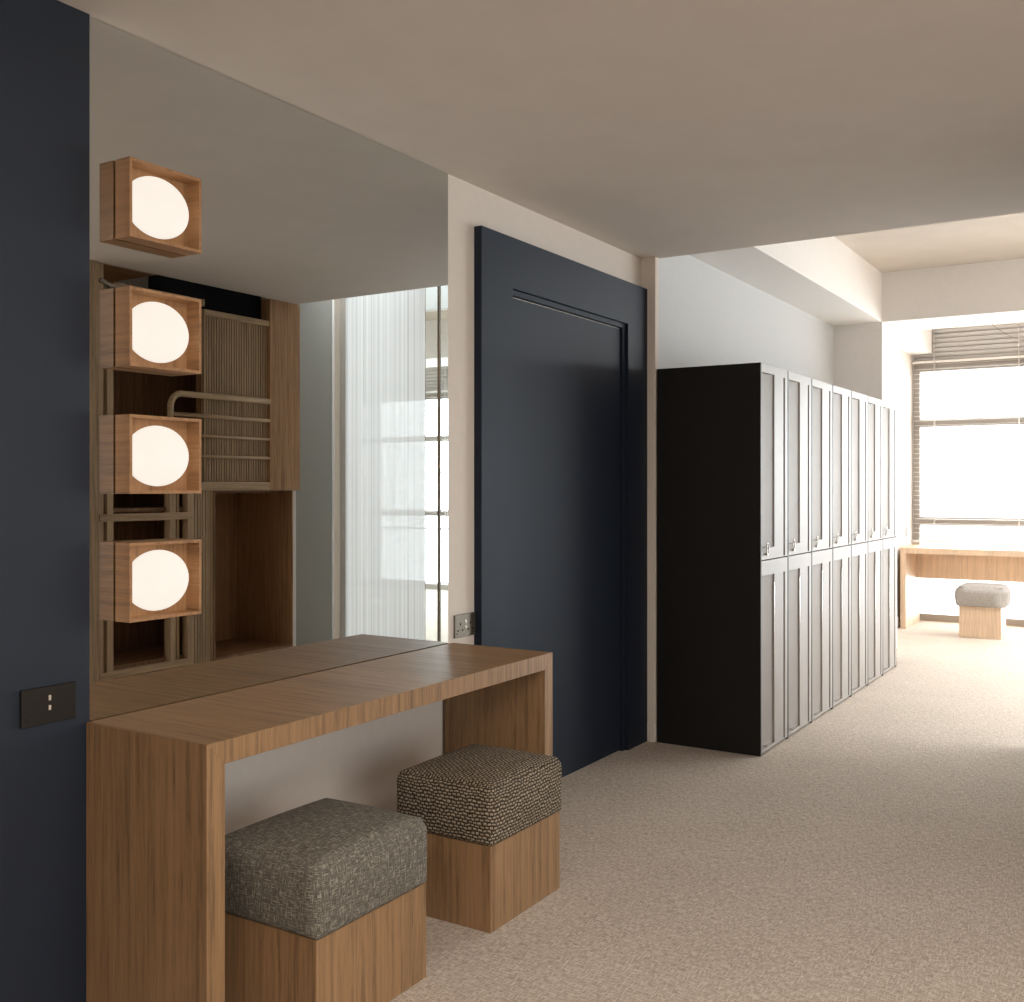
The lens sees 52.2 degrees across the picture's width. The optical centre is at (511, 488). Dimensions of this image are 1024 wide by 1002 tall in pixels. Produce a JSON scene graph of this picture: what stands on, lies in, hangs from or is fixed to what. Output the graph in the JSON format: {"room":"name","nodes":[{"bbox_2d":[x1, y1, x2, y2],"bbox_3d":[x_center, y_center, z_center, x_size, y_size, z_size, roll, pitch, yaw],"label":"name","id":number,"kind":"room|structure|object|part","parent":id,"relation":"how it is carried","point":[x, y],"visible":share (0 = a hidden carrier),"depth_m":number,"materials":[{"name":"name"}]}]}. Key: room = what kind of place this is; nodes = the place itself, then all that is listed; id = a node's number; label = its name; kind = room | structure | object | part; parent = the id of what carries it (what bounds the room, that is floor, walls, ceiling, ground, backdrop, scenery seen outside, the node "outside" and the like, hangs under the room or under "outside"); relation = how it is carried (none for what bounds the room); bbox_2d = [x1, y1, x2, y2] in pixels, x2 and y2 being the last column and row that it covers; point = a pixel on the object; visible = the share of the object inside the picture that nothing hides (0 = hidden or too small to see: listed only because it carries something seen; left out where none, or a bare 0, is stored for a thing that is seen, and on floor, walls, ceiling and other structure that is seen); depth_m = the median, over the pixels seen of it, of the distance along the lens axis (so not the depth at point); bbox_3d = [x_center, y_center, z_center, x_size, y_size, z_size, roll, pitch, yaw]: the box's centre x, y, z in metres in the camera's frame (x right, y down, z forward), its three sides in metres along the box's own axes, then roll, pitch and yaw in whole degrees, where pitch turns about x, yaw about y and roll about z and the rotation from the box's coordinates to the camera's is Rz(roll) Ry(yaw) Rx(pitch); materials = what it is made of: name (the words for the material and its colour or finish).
{"room":"changing room","nodes":[
{"label":"changing room","id":0,"kind":"room"},
{"bbox_2d":[0,0,89,1001],"bbox_3d":[-2.246,0.060,0.885,0.012,2.580,4.320,0,0,32],"label":"wall","id":1,"kind":"structure","parent":0,"point":[45,44],"depth_m":2.60,"materials":[{"name":"blue paint"}]},
{"bbox_2d":[20,681,75,728],"bbox_3d":[-1.155,0.540,2.608,0.012,0.092,0.150,0,0,32],"label":"light switch","id":2,"kind":"object","parent":1,"relation":"attached to","point":[52,703],"visible":1,"depth_m":2.60,"materials":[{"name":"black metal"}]},
{"bbox_2d":[58,0,1023,257],"bbox_3d":[0.943,-1.475,0.924,5.680,0.490,7.766,0,0,32],"label":"ceiling","id":3,"kind":"structure","parent":0,"point":[640,128],"depth_m":3.24,"materials":[{"name":"paint"}]},
{"bbox_2d":[225,174,912,834],"bbox_3d":[0.352,-0.185,5.027,0.330,3.070,14.100,0,0,32],"label":"wall","id":4,"kind":"structure","parent":0,"point":[362,763],"depth_m":4.12,"materials":[{"name":"white paint"}]},
{"bbox_2d":[90,17,447,720],"bbox_3d":[-0.677,-0.269,3.402,0.006,1.918,1.604,0,0,32],"label":"mirror","id":5,"kind":"object","parent":4,"relation":"attached to","point":[319,277],"visible":0.79,"depth_m":3.28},
{"bbox_2d":[115,156,200,255],"bbox_3d":[-0.968,-0.769,2.870,0.064,0.210,0.242,0,0,32],"label":"wall lamp","id":6,"kind":"object","parent":5,"relation":"attached to","point":[159,207],"visible":1,"depth_m":2.84,"materials":[{"name":"brown wood"}]},
{"bbox_3d":[-0.989,-0.769,2.883,0.006,0.193,0.225,0,0,32],"label":"panel","id":7,"kind":"part","parent":6,"relation":"part of","materials":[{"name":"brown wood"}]},
{"bbox_3d":[-0.971,-0.767,2.861,0.059,0.166,0.212,0,0,32],"label":"globe","id":8,"kind":"part","parent":6,"relation":"part of","materials":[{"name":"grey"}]},
{"bbox_2d":[115,286,200,374],"bbox_3d":[-0.968,-0.428,2.870,0.064,0.210,0.242,0,0,32],"label":"wall lamp","id":9,"kind":"object","parent":5,"relation":"attached to","point":[157,331],"visible":1,"depth_m":2.84,"materials":[{"name":"brown wood"}]},
{"bbox_3d":[-0.989,-0.428,2.883,0.006,0.193,0.225,0,0,32],"label":"panel","id":10,"kind":"part","parent":9,"relation":"part of","materials":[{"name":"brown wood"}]},
{"bbox_3d":[-0.971,-0.426,2.861,0.059,0.166,0.212,0,0,32],"label":"globe","id":11,"kind":"part","parent":9,"relation":"part of","materials":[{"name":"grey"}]},
{"bbox_2d":[115,539,200,622],"bbox_3d":[-0.968,0.250,2.870,0.064,0.210,0.242,0,0,32],"label":"wall lamp","id":12,"kind":"object","parent":5,"relation":"attached to","point":[157,579],"visible":1,"depth_m":2.84,"materials":[{"name":"brown wood"}]},
{"bbox_3d":[-0.989,0.250,2.883,0.006,0.193,0.225,0,0,32],"label":"panel","id":13,"kind":"part","parent":12,"relation":"part of","materials":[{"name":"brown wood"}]},
{"bbox_3d":[-0.971,0.252,2.861,0.059,0.166,0.212,0,0,32],"label":"globe","id":14,"kind":"part","parent":12,"relation":"part of","materials":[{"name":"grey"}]},
{"bbox_2d":[115,414,200,493],"bbox_3d":[-0.968,-0.090,2.870,0.064,0.210,0.242,0,0,32],"label":"wall lamp","id":15,"kind":"object","parent":5,"relation":"attached to","point":[154,454],"visible":1,"depth_m":2.84,"materials":[{"name":"brown wood"}]},
{"bbox_3d":[-0.989,-0.090,2.883,0.006,0.193,0.225,0,0,32],"label":"panel","id":16,"kind":"part","parent":15,"relation":"part of","materials":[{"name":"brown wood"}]},
{"bbox_3d":[-0.971,-0.088,2.861,0.059,0.166,0.212,0,0,32],"label":"globe","id":17,"kind":"part","parent":15,"relation":"part of","materials":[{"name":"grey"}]},
{"bbox_2d":[454,612,474,638],"bbox_3d":[-0.188,0.547,4.178,0.012,0.091,0.144,0,0,32],"label":"wall socket","id":18,"kind":"object","parent":4,"relation":"attached to","point":[464,624],"visible":1,"depth_m":4.17,"materials":[{"name":"silver metal"}]},
{"bbox_2d":[474,225,646,777],"bbox_3d":[0.284,0.144,4.911,0.037,2.412,1.594,0,0,32],"label":"door","id":19,"kind":"structure","parent":4,"relation":"in","point":[560,398],"depth_m":4.87,"materials":[{"name":"blue paint"}]},
{"bbox_2d":[641,257,658,741],"bbox_3d":[0.675,0.060,5.635,0.233,2.580,0.047,0,0,32],"label":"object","id":20,"kind":"structure","parent":4,"relation":"attached to","point":[649,266],"depth_m":5.57,"materials":[{"name":"white paint"}]},
{"bbox_2d":[647,723,654,741],"bbox_3d":[0.740,1.300,5.563,0.043,0.100,0.007,0,0,32],"label":"baseboard","id":21,"kind":"structure","parent":4,"relation":"attached to","point":[650,726],"depth_m":5.56,"materials":[{"name":"white paint"}]},
{"bbox_2d":[897,616,899,627],"bbox_3d":[3.553,1.300,9.825,0.012,0.100,2.010,0,0,32],"label":"baseboard","id":22,"kind":"structure","parent":4,"relation":"attached to","point":[898,618],"depth_m":10.12,"materials":[{"name":"white paint"}]},
{"bbox_2d":[906,527,909,535],"bbox_3d":[3.987,0.435,10.521,0.012,0.090,0.170,0,0,32],"label":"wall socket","id":23,"kind":"object","parent":4,"relation":"attached to","point":[907,528],"visible":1,"depth_m":10.50,"materials":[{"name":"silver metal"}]},
{"bbox_2d":[389,620,1023,1001],"bbox_3d":[3.445,1.410,3.154,7.900,0.120,14.200,0,0,32],"label":"floor","id":24,"kind":"structure","parent":0,"point":[874,852],"depth_m":3.74,"materials":[{"name":"beige carpet"}]},
{"bbox_2d":[86,643,552,1001],"bbox_3d":[-0.476,0.978,3.281,0.450,0.744,1.642,0,0,32],"label":"desk","id":25,"kind":"object","parent":24,"relation":"on","point":[155,777],"visible":0.82,"depth_m":2.65,"materials":[{"name":"brown wood"}]},
{"bbox_3d":[-0.896,0.978,2.609,0.450,0.743,0.057,0,0,32],"label":"leg","id":26,"kind":"part","parent":25,"relation":"part of","materials":[{"name":"brown wood"}]},
{"bbox_3d":[-0.056,0.978,3.953,0.450,0.743,0.057,0,0,32],"label":"leg","id":27,"kind":"part","parent":25,"relation":"part of","materials":[{"name":"brown wood"}]},
{"bbox_2d":[225,798,426,1001],"bbox_3d":[-0.509,1.119,2.797,0.410,0.463,0.479,0,0,32],"label":"stool","id":28,"kind":"object","parent":24,"relation":"on","point":[325,899],"visible":0.94,"depth_m":2.64,"materials":[{"name":"brown wood"}]},
{"bbox_2d":[225,798,426,939],"bbox_3d":[-0.509,0.988,2.797,0.410,0.201,0.479,0,0,32],"label":"cushion","id":29,"kind":"object","parent":28,"relation":"on","point":[322,869],"depth_m":2.64,"materials":[{"name":"grey fabric"}]},
{"bbox_2d":[397,744,561,932],"bbox_3d":[-0.102,1.120,3.444,0.399,0.460,0.464,0,0,32],"label":"stool","id":30,"kind":"object","parent":24,"relation":"on","point":[490,814],"visible":0.95,"depth_m":3.27,"materials":[{"name":"brown wood"}]},
{"bbox_2d":[397,744,561,846],"bbox_3d":[-0.102,0.989,3.444,0.399,0.198,0.464,0,0,32],"label":"cushion","id":31,"kind":"object","parent":30,"relation":"on","point":[474,795],"depth_m":3.29,"materials":[{"name":"brown fabric"}]},
{"bbox_2d":[657,362,787,756],"bbox_3d":[1.135,0.359,5.588,0.578,1.982,0.447,0,0,32],"label":"locker","id":32,"kind":"object","parent":24,"relation":"on","point":[722,430],"visible":1,"depth_m":5.41,"materials":[{"name":"black laminate"}]},
{"bbox_3d":[1.352,0.854,5.452,0.039,0.968,0.424,0,0,32],"label":"door","id":33,"kind":"part","parent":32,"relation":"part of","materials":[{"name":"beige laminate"}]},
{"bbox_3d":[1.352,-0.134,5.452,0.039,0.995,0.424,0,0,32],"label":"door","id":34,"kind":"part","parent":32,"relation":"part of","materials":[{"name":"beige laminate"}]},
{"bbox_2d":[788,371,811,735],"bbox_3d":[1.371,0.359,5.967,0.578,1.982,0.447,0,0,32],"label":"locker","id":35,"kind":"object","parent":24,"relation":"on","point":[799,386],"visible":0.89,"depth_m":5.82,"materials":[{"name":"black laminate"}]},
{"bbox_3d":[1.589,0.854,5.831,0.039,0.968,0.424,0,0,32],"label":"door","id":36,"kind":"part","parent":35,"relation":"part of","materials":[{"name":"beige laminate"}]},
{"bbox_3d":[1.589,-0.134,5.831,0.039,0.995,0.424,0,0,32],"label":"door","id":37,"kind":"part","parent":35,"relation":"part of","materials":[{"name":"beige laminate"}]},
{"bbox_2d":[812,379,832,719],"bbox_3d":[1.608,0.359,6.346,0.578,1.982,0.447,0,0,32],"label":"locker","id":38,"kind":"object","parent":24,"relation":"on","point":[822,392],"visible":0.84,"depth_m":6.20,"materials":[{"name":"black laminate"}]},
{"bbox_3d":[1.826,0.854,6.210,0.039,0.968,0.424,0,0,32],"label":"door","id":39,"kind":"part","parent":38,"relation":"part of","materials":[{"name":"beige laminate"}]},
{"bbox_3d":[1.826,-0.134,6.210,0.039,0.995,0.424,0,0,32],"label":"door","id":40,"kind":"part","parent":38,"relation":"part of","materials":[{"name":"beige laminate"}]},
{"bbox_2d":[833,385,850,705],"bbox_3d":[1.845,0.359,6.725,0.578,1.982,0.447,0,0,32],"label":"locker","id":41,"kind":"object","parent":24,"relation":"on","point":[841,396],"visible":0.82,"depth_m":6.57,"materials":[{"name":"black laminate"}]},
{"bbox_3d":[2.063,0.854,6.589,0.039,0.968,0.424,0,0,32],"label":"door","id":42,"kind":"part","parent":41,"relation":"part of","materials":[{"name":"beige laminate"}]},
{"bbox_3d":[2.063,-0.134,6.589,0.039,0.995,0.424,0,0,32],"label":"door","id":43,"kind":"part","parent":41,"relation":"part of","materials":[{"name":"beige laminate"}]},
{"bbox_2d":[851,391,867,695],"bbox_3d":[2.082,0.359,7.104,0.578,1.982,0.447,0,0,32],"label":"locker","id":44,"kind":"object","parent":24,"relation":"on","point":[859,402],"visible":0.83,"depth_m":6.95,"materials":[{"name":"black laminate"}]},
{"bbox_3d":[2.300,0.854,6.968,0.039,0.968,0.424,0,0,32],"label":"door","id":45,"kind":"part","parent":44,"relation":"part of","materials":[{"name":"beige laminate"}]},
{"bbox_3d":[2.300,-0.134,6.968,0.039,0.995,0.424,0,0,32],"label":"door","id":46,"kind":"part","parent":44,"relation":"part of","materials":[{"name":"beige laminate"}]},
{"bbox_2d":[868,396,882,682],"bbox_3d":[2.319,0.359,7.483,0.578,1.982,0.447,0,0,32],"label":"locker","id":47,"kind":"object","parent":24,"relation":"on","point":[875,406],"visible":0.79,"depth_m":7.33,"materials":[{"name":"black laminate"}]},
{"bbox_3d":[2.536,0.854,7.347,0.039,0.968,0.424,0,0,32],"label":"door","id":48,"kind":"part","parent":47,"relation":"part of","materials":[{"name":"beige laminate"}]},
{"bbox_3d":[2.536,-0.134,7.347,0.039,0.995,0.424,0,0,32],"label":"door","id":49,"kind":"part","parent":47,"relation":"part of","materials":[{"name":"beige laminate"}]},
{"bbox_2d":[883,401,895,673],"bbox_3d":[2.556,0.359,7.862,0.578,1.982,0.447,0,0,32],"label":"locker","id":50,"kind":"object","parent":24,"relation":"on","point":[889,409],"visible":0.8,"depth_m":7.71,"materials":[{"name":"black laminate"}]},
{"bbox_3d":[2.773,0.854,7.726,0.039,0.968,0.424,0,0,32],"label":"door","id":51,"kind":"part","parent":50,"relation":"part of","materials":[{"name":"beige laminate"}]},
{"bbox_3d":[2.773,-0.134,7.726,0.039,0.995,0.424,0,0,32],"label":"door","id":52,"kind":"part","parent":50,"relation":"part of","materials":[{"name":"beige laminate"}]},
{"bbox_2d":[900,544,1023,628],"bbox_3d":[5.492,0.961,9.368,3.713,0.778,0.670,0,0,32],"label":"desk","id":53,"kind":"object","parent":24,"relation":"on","point":[917,561],"visible":1,"depth_m":10.12,"materials":[{"name":"brown wood"}]},
{"bbox_3d":[3.940,0.989,10.338,0.051,0.722,0.670,0,0,32],"label":"leg","id":54,"kind":"part","parent":53,"relation":"part of","materials":[{"name":"brown wood"}]},
{"bbox_2d":[955,582,1010,639],"bbox_3d":[4.288,1.109,9.519,0.455,0.482,0.450,0,0,32],"label":"stool","id":55,"kind":"object","parent":24,"relation":"on","point":[982,606],"visible":1,"depth_m":9.37,"materials":[{"name":"brown wood"}]},
{"bbox_2d":[955,582,1010,607],"bbox_3d":[4.288,0.967,9.519,0.455,0.197,0.450,0,0,32],"label":"cushion","id":56,"kind":"object","parent":55,"relation":"on","point":[971,594],"depth_m":9.35,"materials":[{"name":"grey fabric"}]},
{"bbox_2d":[659,255,833,384],"bbox_3d":[1.757,-0.185,7.369,0.230,3.070,4.040,0,0,32],"label":"wall","id":57,"kind":"structure","parent":0,"point":[708,316],"depth_m":6.51,"materials":[{"name":"grey paint"}]},
{"bbox_2d":[690,237,881,325],"bbox_3d":[1.872,-1.524,6.976,0.382,0.392,3.484,0,0,32],"label":"beam","id":58,"kind":"structure","parent":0,"point":[825,279],"depth_m":7.02,"materials":[{"name":"white paint"}]},
{"bbox_2d":[834,322,896,647],"bbox_3d":[2.933,-0.185,8.692,0.402,3.070,0.550,0,0,32],"label":"wall column","id":59,"kind":"structure","parent":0,"point":[865,354],"depth_m":8.48,"materials":[{"name":"white paint"}]},
{"bbox_2d":[897,329,931,354],"bbox_3d":[3.638,-1.540,9.784,0.200,0.360,1.950,0,0,32],"label":"wall","id":60,"kind":"structure","parent":0,"point":[913,342],"depth_m":10.11,"materials":[{"name":"white paint"}]},
{"bbox_2d":[834,213,1023,272],"bbox_3d":[5.080,-1.785,5.611,7.730,0.130,8.300,0,0,32],"label":"ceiling","id":61,"kind":"structure","parent":0,"point":[994,238],"depth_m":7.35,"materials":[{"name":"paint"}]},
{"bbox_2d":[992,324,1023,340],"bbox_3d":[4.922,-1.553,9.896,0.747,0.333,0.008,0,0,32],"label":"cable","id":62,"kind":"object","parent":61,"relation":"hanging from","point":[992,324],"visible":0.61,"depth_m":10.01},
{"bbox_2d":[882,258,1023,330],"bbox_3d":[6.050,-1.524,6.773,6.918,0.392,0.600,0,0,32],"label":"beam","id":63,"kind":"structure","parent":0,"point":[992,292],"depth_m":8.11,"materials":[{"name":"white paint"}]},
{"bbox_2d":[913,322,1023,544],"bbox_3d":[7.152,-0.185,8.974,7.680,3.070,0.200,0,0,32],"label":"wall","id":64,"kind":"structure","parent":0,"point":[1016,322],"depth_m":10.74,"materials":[{"name":"white paint"}]},
{"bbox_2d":[914,323,1023,626],"bbox_3d":[7.149,-0.131,8.881,7.087,2.962,0.080,0,0,32],"label":"window","id":65,"kind":"structure","parent":64,"relation":"in","point":[978,341],"depth_m":10.50,"materials":[{"name":"beige wood"}]},
{"bbox_2d":[912,323,1023,544],"bbox_3d":[5.577,-0.527,9.769,3.495,2.154,0.061,0,0,32],"label":"blind","id":66,"kind":"object","parent":65,"relation":"attached to","point":[1018,356],"visible":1,"depth_m":10.35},
{"bbox_3d":[5.577,0.539,9.769,3.495,0.022,0.050,0,0,32],"label":"rail","id":67,"kind":"part","parent":66,"relation":"part of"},
{"bbox_3d":[4.934,-0.532,10.171,0.006,2.144,0.061,0,0,32],"label":"cord","id":68,"kind":"part","parent":66,"relation":"part of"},
{"bbox_3d":[7.146,-1.446,8.876,7.087,0.332,0.052,0,0,32],"label":"louvre panel","id":69,"kind":"part","parent":65,"relation":"part of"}
]}

